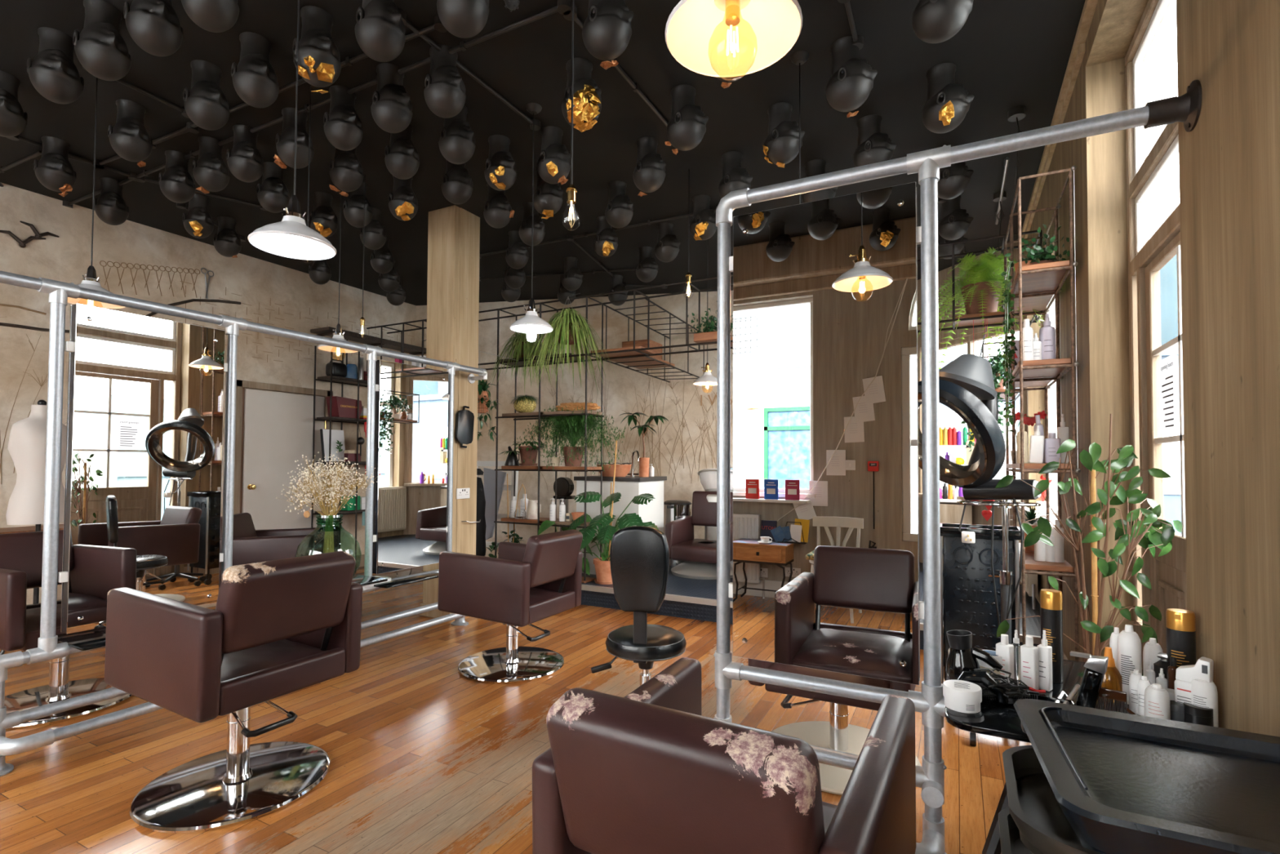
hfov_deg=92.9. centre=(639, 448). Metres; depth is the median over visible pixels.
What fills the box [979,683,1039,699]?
comb
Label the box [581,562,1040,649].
platform
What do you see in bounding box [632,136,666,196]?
head
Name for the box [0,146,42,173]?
conduit
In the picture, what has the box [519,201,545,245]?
head
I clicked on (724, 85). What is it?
head
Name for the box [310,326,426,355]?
wall shelf
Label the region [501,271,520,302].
head
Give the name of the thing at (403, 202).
head
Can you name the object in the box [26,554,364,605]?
baseboard
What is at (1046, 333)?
spray bottle
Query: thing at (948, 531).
tray
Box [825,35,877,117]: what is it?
head
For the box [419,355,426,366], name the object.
carton
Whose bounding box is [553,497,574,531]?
chrome stand
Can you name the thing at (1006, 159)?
rail
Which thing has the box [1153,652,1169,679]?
sprayer
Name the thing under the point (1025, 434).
bottle
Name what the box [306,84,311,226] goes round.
pendant
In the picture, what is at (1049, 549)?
bottle
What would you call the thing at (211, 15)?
head
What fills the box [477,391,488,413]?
pot
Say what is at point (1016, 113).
rose
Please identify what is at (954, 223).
head
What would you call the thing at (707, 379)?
pendant lamp
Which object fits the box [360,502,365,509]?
carton
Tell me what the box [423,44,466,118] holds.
head
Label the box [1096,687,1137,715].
brush
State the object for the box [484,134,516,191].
head
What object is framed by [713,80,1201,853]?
frame
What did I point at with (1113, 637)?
bottle
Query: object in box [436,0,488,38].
head
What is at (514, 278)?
head
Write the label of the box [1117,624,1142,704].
bottle
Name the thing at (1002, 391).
wire shelf
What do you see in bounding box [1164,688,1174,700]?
pot
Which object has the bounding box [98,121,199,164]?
conduit
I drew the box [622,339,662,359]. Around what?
wooden crate
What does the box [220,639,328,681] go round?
seat cushion
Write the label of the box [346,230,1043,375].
metal rack
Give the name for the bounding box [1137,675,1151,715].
bottle
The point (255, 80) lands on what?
head
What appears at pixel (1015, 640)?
spray bottle
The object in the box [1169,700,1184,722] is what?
pot
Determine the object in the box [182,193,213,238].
head
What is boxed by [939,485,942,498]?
bottle
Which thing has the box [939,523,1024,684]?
tool case
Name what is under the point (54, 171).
head
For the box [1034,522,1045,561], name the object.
bottle
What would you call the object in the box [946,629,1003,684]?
dryer
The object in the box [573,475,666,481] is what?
countertop
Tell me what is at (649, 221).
conduit
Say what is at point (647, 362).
shelf
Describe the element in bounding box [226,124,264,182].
head
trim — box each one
[581,584,1040,644]
[1021,0,1097,244]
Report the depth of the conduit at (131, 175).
4.18 m
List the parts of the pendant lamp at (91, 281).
cord, lamp shade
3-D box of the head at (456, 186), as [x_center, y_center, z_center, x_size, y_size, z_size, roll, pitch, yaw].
[-1.247,-1.836,4.147,0.210,0.332,0.208,1,-2,-12]
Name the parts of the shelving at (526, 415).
post, post, post, rod, rod, rod, post, rod, rope coil, post, post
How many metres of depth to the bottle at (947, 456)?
6.10 m
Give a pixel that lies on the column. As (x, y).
(453, 231)
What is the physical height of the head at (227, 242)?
0.335 m
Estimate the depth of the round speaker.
6.42 m
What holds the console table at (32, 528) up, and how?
on the floor
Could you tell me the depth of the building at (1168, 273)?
10.92 m
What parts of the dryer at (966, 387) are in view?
arm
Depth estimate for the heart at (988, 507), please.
4.07 m
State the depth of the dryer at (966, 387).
2.82 m
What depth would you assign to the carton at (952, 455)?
6.05 m
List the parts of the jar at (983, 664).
lid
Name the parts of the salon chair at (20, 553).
arm, backrest, seat frame, plate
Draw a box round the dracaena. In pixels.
[1010,506,1050,551]
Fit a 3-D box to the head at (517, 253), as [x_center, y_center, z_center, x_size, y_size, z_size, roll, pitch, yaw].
[-1.119,-1.800,5.532,0.206,0.332,0.213,1,-2,-14]
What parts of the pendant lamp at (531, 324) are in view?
lamp shade, bulb, cord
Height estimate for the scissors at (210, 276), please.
0.291 m
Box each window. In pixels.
[918,324,1027,502]
[1035,294,1057,528]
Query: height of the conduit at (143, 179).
0.038 m
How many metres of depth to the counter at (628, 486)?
5.94 m
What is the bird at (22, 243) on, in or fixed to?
attached to the wall at (131, 259)
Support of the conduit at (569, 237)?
attached to the ceiling
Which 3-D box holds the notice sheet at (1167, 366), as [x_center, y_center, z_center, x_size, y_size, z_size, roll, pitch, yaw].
[2.111,-0.216,2.432,0.005,0.300,0.210,0,-2,27]
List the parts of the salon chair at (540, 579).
arm, plate, pump lever, arm, seat frame, backrest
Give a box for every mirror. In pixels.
[57,302,227,634]
[372,359,449,573]
[728,182,924,684]
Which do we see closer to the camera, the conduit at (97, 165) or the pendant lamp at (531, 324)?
the pendant lamp at (531, 324)
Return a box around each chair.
[0,529,133,728]
[104,551,362,832]
[218,512,338,589]
[437,528,582,683]
[532,657,915,853]
[664,467,733,579]
[747,591,921,795]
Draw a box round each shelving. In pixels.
[311,346,367,573]
[493,296,604,582]
[1004,165,1080,661]
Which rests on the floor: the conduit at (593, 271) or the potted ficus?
the potted ficus
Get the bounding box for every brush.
[356,425,364,455]
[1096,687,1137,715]
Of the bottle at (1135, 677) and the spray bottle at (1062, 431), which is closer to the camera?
the bottle at (1135, 677)
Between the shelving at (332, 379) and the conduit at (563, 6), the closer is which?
the conduit at (563, 6)
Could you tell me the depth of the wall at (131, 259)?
5.55 m
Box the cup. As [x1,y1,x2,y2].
[551,457,560,466]
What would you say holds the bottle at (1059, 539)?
on the shelving at (1033, 286)
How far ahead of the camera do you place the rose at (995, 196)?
4.68 m
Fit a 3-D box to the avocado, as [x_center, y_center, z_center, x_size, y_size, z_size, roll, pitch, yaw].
[0.037,-0.038,6.074,0.499,0.641,0.281,0,-2,17]
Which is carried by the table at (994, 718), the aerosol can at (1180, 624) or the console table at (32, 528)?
the aerosol can at (1180, 624)
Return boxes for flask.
[359,357,364,379]
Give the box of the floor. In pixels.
[0,565,1031,853]
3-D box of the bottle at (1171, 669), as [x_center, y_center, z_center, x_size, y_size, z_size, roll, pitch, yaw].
[1.399,0.613,1.593,0.026,0.130,0.026,1,-2,-37]
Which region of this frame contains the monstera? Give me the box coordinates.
[568,440,658,584]
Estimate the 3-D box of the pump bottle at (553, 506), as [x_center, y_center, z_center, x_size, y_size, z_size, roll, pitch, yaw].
[-0.831,0.581,5.783,0.060,0.212,0.059,0,-2,27]
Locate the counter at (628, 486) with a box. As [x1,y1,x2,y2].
[573,475,666,574]
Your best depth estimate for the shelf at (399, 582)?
4.25 m
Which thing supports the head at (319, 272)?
hanging from the ceiling
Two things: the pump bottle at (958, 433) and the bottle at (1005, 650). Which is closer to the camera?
the bottle at (1005, 650)
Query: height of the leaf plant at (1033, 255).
0.257 m
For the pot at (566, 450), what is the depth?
5.71 m
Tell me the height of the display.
1.335 m
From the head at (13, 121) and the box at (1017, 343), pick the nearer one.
the head at (13, 121)
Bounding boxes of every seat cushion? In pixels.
[25,604,61,633]
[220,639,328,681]
[529,587,562,603]
[767,662,889,688]
[822,801,837,835]
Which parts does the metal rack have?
rod, rod, rod, rod, rod, rod, rod, rod, rod, rod, rod, rod, rod, rod, rod, rod, rod, rod, rod, rod, rod, rod, rod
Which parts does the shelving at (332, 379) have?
post, post, rod, post, rod, rod, rod, rod, rod, post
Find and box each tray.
[939,523,1024,540]
[996,693,1073,705]
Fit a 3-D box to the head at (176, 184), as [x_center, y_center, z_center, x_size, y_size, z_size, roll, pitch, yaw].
[-3.156,-1.846,4.151,0.206,0.332,0.213,1,-2,-17]
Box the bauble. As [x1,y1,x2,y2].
[503,0,519,11]
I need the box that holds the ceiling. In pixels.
[0,0,1084,305]
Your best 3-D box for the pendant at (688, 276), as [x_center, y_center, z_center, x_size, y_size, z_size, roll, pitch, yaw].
[0.346,-1.522,4.309,0.078,0.928,0.078,0,-2,27]
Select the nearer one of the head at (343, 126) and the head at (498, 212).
the head at (343, 126)
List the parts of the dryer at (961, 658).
handle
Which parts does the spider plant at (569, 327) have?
pot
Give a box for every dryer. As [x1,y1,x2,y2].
[918,353,1041,746]
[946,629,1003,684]
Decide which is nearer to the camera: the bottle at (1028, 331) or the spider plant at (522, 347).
the bottle at (1028, 331)
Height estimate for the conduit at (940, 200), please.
0.038 m
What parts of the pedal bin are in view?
lid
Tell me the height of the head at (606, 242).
0.336 m
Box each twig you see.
[0,303,46,315]
[0,322,69,333]
[145,298,240,316]
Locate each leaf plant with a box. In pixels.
[1004,223,1070,266]
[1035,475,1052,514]
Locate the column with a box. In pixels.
[419,204,479,617]
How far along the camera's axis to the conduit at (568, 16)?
3.27 m
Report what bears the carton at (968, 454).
on the display
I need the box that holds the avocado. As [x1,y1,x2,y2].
[619,412,667,476]
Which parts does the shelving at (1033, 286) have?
post, rod, rod, post, rod, rod, twisted post, rod, rod, rod, rod, rod, rod, rod, rod, rod, post, rod, rod, rod, rod, rod, rod, post, twisted post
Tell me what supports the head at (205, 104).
hanging from the ceiling
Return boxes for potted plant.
[485,473,525,557]
[512,440,545,466]
[537,513,594,574]
[589,516,635,560]
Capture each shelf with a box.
[57,626,106,650]
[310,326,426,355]
[351,573,387,586]
[373,569,438,588]
[603,298,704,382]
[979,314,1036,401]
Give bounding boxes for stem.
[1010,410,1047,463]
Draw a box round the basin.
[697,467,733,492]
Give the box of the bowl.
[596,462,631,476]
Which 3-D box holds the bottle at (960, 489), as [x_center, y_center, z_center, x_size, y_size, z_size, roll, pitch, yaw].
[3.199,0.427,6.059,0.044,0.160,0.044,0,-2,27]
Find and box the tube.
[364,422,366,437]
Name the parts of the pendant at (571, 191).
cord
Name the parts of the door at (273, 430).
knob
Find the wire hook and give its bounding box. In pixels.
[461,519,480,523]
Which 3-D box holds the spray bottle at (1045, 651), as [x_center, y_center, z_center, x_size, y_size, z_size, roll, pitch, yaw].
[1.143,0.597,1.718,0.026,0.165,0.031,1,-2,-37]
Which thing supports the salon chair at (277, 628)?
on the floor
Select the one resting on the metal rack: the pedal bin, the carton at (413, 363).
the carton at (413, 363)
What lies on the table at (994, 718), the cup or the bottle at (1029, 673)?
the bottle at (1029, 673)
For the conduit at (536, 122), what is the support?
attached to the ceiling
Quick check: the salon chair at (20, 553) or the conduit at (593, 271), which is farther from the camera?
the conduit at (593, 271)
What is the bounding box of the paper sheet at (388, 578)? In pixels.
[362,576,391,588]
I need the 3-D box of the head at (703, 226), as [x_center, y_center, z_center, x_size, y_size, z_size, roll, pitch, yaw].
[0.500,-1.806,4.790,0.207,0.340,0.212,1,-2,-22]
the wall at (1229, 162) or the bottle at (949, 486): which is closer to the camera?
the wall at (1229, 162)
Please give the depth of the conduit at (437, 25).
3.16 m
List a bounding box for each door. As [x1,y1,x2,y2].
[233,379,333,529]
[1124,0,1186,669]
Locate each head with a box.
[0,70,27,137]
[26,26,84,103]
[33,136,76,196]
[72,0,131,80]
[93,177,128,225]
[107,98,152,167]
[123,0,183,56]
[158,150,195,203]
[181,0,239,32]
[182,59,229,130]
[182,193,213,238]
[191,135,229,193]
[213,215,241,257]
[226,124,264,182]
[231,31,279,107]
[256,161,289,213]
[272,106,314,168]
[292,5,341,93]
[308,191,337,237]
[308,258,331,284]
[323,84,363,151]
[328,146,364,196]
[342,181,373,227]
[354,0,405,62]
[360,207,386,249]
[370,62,412,133]
[370,237,394,273]
[377,259,399,292]
[384,124,419,179]
[386,275,405,305]
[388,175,417,220]
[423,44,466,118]
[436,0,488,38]
[438,105,475,164]
[440,159,472,204]
[483,183,514,228]
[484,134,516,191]
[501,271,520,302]
[504,264,525,288]
[505,230,528,269]
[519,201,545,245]
[533,167,563,218]
[536,125,570,184]
[556,275,576,304]
[561,57,601,132]
[561,256,582,290]
[582,0,634,69]
[593,215,617,257]
[604,180,633,228]
[608,274,628,305]
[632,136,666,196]
[635,246,657,282]
[654,222,680,262]
[665,84,708,155]
[689,195,717,239]
[715,75,744,88]
[718,151,752,198]
[762,102,804,167]
[801,159,838,203]
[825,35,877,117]
[853,114,896,167]
[911,0,973,43]
[921,62,973,133]
[937,144,973,199]
[937,195,973,239]
[937,219,967,258]
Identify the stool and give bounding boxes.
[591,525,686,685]
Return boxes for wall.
[0,182,416,604]
[415,290,733,558]
[917,239,1027,584]
[1025,0,1279,737]
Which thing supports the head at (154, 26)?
hanging from the ceiling
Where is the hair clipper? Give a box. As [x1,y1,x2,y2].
[1070,650,1108,708]
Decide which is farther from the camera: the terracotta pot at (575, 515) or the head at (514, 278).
the head at (514, 278)
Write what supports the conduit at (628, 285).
attached to the ceiling
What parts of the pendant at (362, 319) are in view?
cord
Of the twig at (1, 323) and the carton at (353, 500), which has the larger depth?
the carton at (353, 500)
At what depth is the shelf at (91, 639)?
2.69 m
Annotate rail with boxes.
[995,156,1009,224]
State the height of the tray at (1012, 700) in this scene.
0.018 m
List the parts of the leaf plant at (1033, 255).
pot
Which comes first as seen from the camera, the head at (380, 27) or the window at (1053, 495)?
the head at (380, 27)
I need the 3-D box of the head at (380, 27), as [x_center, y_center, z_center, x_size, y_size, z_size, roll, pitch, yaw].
[-1.137,-1.874,2.665,0.210,0.332,0.208,1,-2,-13]
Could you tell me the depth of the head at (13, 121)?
3.29 m
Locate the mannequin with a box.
[0,400,66,654]
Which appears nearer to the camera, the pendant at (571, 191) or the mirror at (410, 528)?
the pendant at (571, 191)
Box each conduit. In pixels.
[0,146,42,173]
[6,134,139,181]
[62,0,571,208]
[68,156,104,168]
[82,66,189,118]
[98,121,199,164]
[134,173,266,210]
[151,14,447,148]
[176,202,245,241]
[396,7,540,130]
[479,204,718,258]
[479,266,658,281]
[563,2,668,126]
[566,234,626,287]
[626,284,666,288]
[837,0,863,49]
[937,196,968,256]
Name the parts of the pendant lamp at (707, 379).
lamp shade, cord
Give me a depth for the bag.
6.80 m
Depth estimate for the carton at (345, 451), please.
6.87 m
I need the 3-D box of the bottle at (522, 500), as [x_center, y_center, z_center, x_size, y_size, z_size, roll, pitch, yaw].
[-1.155,0.573,6.076,0.080,0.235,0.081,0,-2,27]
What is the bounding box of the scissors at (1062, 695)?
[1054,684,1079,705]
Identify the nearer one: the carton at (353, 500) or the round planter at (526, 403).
the round planter at (526, 403)
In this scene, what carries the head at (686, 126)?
hanging from the ceiling
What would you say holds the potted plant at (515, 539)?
on the shelving at (526, 415)
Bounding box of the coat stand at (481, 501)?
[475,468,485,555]
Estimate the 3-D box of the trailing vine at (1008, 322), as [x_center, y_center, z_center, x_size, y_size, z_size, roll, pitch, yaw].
[2.072,-0.516,3.336,0.177,1.037,0.134,0,-2,27]
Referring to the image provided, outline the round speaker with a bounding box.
[553,476,575,498]
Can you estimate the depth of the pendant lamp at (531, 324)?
3.54 m
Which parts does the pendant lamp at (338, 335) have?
lamp shade, cord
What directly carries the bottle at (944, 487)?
on the display
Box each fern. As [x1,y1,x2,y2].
[516,401,631,473]
[917,247,1044,368]
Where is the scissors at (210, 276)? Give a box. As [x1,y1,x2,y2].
[200,267,214,298]
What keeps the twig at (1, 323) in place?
attached to the wall at (131, 259)
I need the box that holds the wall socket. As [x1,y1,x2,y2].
[456,488,470,498]
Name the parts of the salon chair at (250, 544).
backrest, arm, arm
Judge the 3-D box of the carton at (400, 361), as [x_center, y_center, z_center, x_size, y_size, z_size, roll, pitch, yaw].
[-2.696,-0.942,6.821,0.070,0.130,0.080,0,-2,27]
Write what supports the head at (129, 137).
hanging from the ceiling
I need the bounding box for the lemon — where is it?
[955,457,964,464]
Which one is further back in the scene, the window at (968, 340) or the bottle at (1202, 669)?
the window at (968, 340)
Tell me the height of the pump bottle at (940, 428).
0.232 m
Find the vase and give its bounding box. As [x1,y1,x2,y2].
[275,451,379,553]
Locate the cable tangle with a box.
[968,667,1031,697]
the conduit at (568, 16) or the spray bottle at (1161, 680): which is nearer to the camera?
the spray bottle at (1161, 680)
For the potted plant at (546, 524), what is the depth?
5.65 m
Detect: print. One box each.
[954,682,973,710]
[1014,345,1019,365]
[1177,688,1191,703]
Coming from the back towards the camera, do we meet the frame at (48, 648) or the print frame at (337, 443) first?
the print frame at (337, 443)
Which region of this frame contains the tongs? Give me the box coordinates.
[956,671,1008,704]
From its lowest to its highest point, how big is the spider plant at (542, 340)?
0.466 m
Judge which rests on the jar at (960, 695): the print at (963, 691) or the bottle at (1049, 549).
the print at (963, 691)
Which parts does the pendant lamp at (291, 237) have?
lamp shade, bulb, cord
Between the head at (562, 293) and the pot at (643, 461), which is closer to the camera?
the pot at (643, 461)
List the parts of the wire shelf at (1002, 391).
rod, rod, rod, rod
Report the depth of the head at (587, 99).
3.13 m
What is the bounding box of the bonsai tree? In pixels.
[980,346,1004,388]
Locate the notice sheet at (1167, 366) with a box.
[1159,352,1177,433]
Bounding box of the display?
[939,440,972,537]
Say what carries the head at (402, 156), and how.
hanging from the ceiling
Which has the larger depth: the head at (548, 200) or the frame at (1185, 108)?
the head at (548, 200)
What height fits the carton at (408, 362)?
0.130 m
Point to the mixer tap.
(632, 474)
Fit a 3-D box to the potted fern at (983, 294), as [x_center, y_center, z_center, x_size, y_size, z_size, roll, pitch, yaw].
[2.374,-0.948,4.277,0.848,0.856,0.906,0,-2,27]
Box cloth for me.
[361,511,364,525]
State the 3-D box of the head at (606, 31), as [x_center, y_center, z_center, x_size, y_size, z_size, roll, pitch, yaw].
[-0.145,-1.868,2.646,0.210,0.336,0.208,1,-2,-13]
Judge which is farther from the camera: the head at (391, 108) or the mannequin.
the mannequin
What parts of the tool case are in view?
rail, rail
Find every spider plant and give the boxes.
[487,331,558,386]
[520,293,613,394]
[520,340,567,386]
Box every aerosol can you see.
[1040,588,1063,683]
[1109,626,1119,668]
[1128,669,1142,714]
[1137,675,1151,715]
[1165,608,1195,667]
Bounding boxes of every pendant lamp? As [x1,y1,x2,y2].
[67,77,124,308]
[248,0,336,260]
[317,190,357,354]
[509,102,553,342]
[665,0,802,76]
[693,239,716,385]
[790,50,808,204]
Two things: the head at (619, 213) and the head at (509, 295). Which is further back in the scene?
the head at (509, 295)
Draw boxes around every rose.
[992,191,1006,248]
[1007,105,1025,184]
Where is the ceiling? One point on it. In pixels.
(1006, 55)
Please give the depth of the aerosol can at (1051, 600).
1.77 m
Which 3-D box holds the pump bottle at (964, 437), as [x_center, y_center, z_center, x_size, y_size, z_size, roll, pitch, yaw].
[3.237,-0.149,6.056,0.046,0.232,0.044,0,-2,27]
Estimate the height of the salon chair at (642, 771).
0.839 m
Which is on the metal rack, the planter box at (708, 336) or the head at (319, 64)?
the planter box at (708, 336)
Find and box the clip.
[1024,686,1045,693]
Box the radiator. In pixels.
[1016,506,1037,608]
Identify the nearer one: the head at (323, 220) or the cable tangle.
the cable tangle
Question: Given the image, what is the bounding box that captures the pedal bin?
[663,500,691,567]
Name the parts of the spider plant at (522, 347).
pot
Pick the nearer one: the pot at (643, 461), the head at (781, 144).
the head at (781, 144)
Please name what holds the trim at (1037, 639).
attached to the platform
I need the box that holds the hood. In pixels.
[918,379,1005,487]
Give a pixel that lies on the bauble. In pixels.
(512, 5)
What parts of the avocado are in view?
stem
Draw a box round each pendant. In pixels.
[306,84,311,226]
[360,173,365,333]
[565,0,577,220]
[685,168,691,293]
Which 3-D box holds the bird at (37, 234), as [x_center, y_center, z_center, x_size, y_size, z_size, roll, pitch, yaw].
[-4.704,-1.691,4.765,0.036,0.108,0.229,-1,-2,32]
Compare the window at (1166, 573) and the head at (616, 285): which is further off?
the head at (616, 285)
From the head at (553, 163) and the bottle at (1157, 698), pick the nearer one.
the bottle at (1157, 698)
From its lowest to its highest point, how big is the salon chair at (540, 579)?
0.839 m
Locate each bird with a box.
[0,230,45,247]
[19,220,59,238]
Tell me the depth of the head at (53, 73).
2.95 m
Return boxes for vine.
[960,374,1004,451]
[998,260,1031,447]
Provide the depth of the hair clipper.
1.55 m
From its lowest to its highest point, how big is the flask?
0.260 m
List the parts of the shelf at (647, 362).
rod, rod, rod, rod, rod, rod, rod, rod, rod, rod, rod, rod, rod, rod, rod, rod, rod, rod, rod, rod, rod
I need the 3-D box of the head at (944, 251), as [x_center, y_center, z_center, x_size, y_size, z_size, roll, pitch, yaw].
[2.644,-1.789,5.199,0.206,0.332,0.213,1,-2,-19]
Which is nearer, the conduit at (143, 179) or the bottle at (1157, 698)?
the bottle at (1157, 698)
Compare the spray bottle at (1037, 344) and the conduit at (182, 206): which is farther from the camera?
the conduit at (182, 206)
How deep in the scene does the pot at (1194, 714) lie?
1.46 m
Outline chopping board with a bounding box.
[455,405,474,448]
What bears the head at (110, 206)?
hanging from the ceiling
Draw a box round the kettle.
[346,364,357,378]
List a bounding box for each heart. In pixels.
[973,320,974,446]
[981,355,991,520]
[985,326,995,510]
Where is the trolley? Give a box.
[982,698,1279,853]
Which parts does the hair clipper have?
clipper blade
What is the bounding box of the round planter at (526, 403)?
[509,394,541,413]
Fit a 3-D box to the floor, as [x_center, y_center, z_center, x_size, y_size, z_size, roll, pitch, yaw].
[-0.918,1.412,4.074,7.750,0.120,9.950,0,-2,27]
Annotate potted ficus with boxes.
[995,413,1182,662]
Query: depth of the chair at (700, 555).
6.04 m
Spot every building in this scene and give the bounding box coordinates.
[938,346,1181,533]
[1160,254,1177,346]
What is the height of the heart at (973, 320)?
1.264 m
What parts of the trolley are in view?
handle, drawer, drawer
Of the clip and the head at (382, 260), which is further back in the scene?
the head at (382, 260)
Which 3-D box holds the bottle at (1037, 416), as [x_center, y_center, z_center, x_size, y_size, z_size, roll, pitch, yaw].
[2.150,-0.049,3.269,0.055,0.261,0.044,0,-2,27]
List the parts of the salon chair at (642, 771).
arm, backrest, arm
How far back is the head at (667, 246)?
5.27 m
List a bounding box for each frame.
[0,270,487,776]
[320,428,345,461]
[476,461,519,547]
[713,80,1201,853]
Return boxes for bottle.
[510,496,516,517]
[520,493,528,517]
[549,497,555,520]
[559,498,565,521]
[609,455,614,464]
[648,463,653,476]
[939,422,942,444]
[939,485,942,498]
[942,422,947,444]
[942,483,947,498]
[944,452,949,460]
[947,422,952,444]
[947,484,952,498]
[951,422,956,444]
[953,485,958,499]
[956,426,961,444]
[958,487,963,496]
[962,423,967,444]
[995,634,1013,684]
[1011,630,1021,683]
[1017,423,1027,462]
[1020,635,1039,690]
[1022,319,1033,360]
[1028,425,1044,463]
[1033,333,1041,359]
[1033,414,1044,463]
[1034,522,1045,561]
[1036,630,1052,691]
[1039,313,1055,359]
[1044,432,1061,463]
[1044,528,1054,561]
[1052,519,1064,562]
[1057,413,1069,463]
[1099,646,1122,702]
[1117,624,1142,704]
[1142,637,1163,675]
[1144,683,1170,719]
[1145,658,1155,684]
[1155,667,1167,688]
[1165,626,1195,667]
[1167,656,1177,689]
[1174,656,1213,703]
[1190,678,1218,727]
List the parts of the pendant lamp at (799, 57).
cord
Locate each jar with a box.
[514,508,525,519]
[942,680,982,713]
[976,649,1002,682]
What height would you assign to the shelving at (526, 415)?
2.618 m
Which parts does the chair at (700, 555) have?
arm, seat, backrest, arm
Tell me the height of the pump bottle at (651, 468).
0.128 m
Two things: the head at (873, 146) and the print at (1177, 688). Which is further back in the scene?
the head at (873, 146)
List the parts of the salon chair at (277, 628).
arm, plate, pump lever, seat frame, backrest, arm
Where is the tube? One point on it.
(365, 424)
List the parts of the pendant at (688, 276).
cord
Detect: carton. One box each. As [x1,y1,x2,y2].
[340,495,359,511]
[343,453,360,461]
[344,449,359,453]
[360,496,365,503]
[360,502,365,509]
[395,358,402,363]
[404,360,411,364]
[411,361,419,366]
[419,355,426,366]
[949,453,955,463]
[965,441,975,465]
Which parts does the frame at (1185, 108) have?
post, rail, rail, post, rail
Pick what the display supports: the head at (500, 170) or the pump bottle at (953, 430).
the pump bottle at (953, 430)
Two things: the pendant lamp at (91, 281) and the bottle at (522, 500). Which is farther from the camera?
the bottle at (522, 500)
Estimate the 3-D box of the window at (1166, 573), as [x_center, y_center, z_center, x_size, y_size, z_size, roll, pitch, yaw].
[1.981,-0.276,2.247,0.136,3.190,1.340,0,-2,27]
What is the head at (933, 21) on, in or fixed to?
hanging from the ceiling
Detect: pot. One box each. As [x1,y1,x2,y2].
[477,391,488,413]
[562,446,584,466]
[571,511,584,519]
[593,557,612,582]
[639,457,649,476]
[960,280,1001,314]
[993,379,1004,389]
[1013,260,1031,272]
[1017,524,1036,551]
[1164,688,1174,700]
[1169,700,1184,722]
[1182,702,1213,726]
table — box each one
[0,524,63,533]
[945,648,1143,742]
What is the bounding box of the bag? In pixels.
[325,359,346,377]
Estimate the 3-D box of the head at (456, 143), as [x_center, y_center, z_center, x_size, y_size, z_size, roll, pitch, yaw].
[-1.078,-1.850,3.586,0.210,0.332,0.208,1,-2,-12]
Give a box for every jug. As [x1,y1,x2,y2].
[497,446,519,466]
[526,499,541,519]
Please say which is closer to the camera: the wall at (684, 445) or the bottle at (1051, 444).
the bottle at (1051, 444)
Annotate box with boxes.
[325,395,362,418]
[363,370,367,380]
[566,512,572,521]
[687,301,733,345]
[1008,339,1019,373]
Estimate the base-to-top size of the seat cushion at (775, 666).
0.076 m
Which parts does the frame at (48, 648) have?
leg, post, rail, post, rail, rail, foot rail, post, post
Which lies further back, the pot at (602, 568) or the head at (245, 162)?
the pot at (602, 568)
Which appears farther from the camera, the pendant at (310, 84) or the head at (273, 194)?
the head at (273, 194)
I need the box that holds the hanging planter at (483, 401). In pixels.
[477,351,517,441]
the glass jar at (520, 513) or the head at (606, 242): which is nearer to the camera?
the head at (606, 242)
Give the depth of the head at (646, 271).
5.85 m
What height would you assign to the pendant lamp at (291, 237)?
1.355 m
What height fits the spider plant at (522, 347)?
0.623 m
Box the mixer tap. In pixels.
[626,449,639,476]
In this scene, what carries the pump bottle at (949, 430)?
on the display
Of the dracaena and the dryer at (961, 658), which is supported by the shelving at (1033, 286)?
the dracaena
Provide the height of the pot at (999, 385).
0.080 m
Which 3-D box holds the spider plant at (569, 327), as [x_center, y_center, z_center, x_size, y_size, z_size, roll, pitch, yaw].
[-0.662,-0.982,5.454,0.850,0.922,0.843,1,-2,-31]
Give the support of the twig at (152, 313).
attached to the wall at (131, 259)
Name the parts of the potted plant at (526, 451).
pot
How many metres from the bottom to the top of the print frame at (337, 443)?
0.358 m

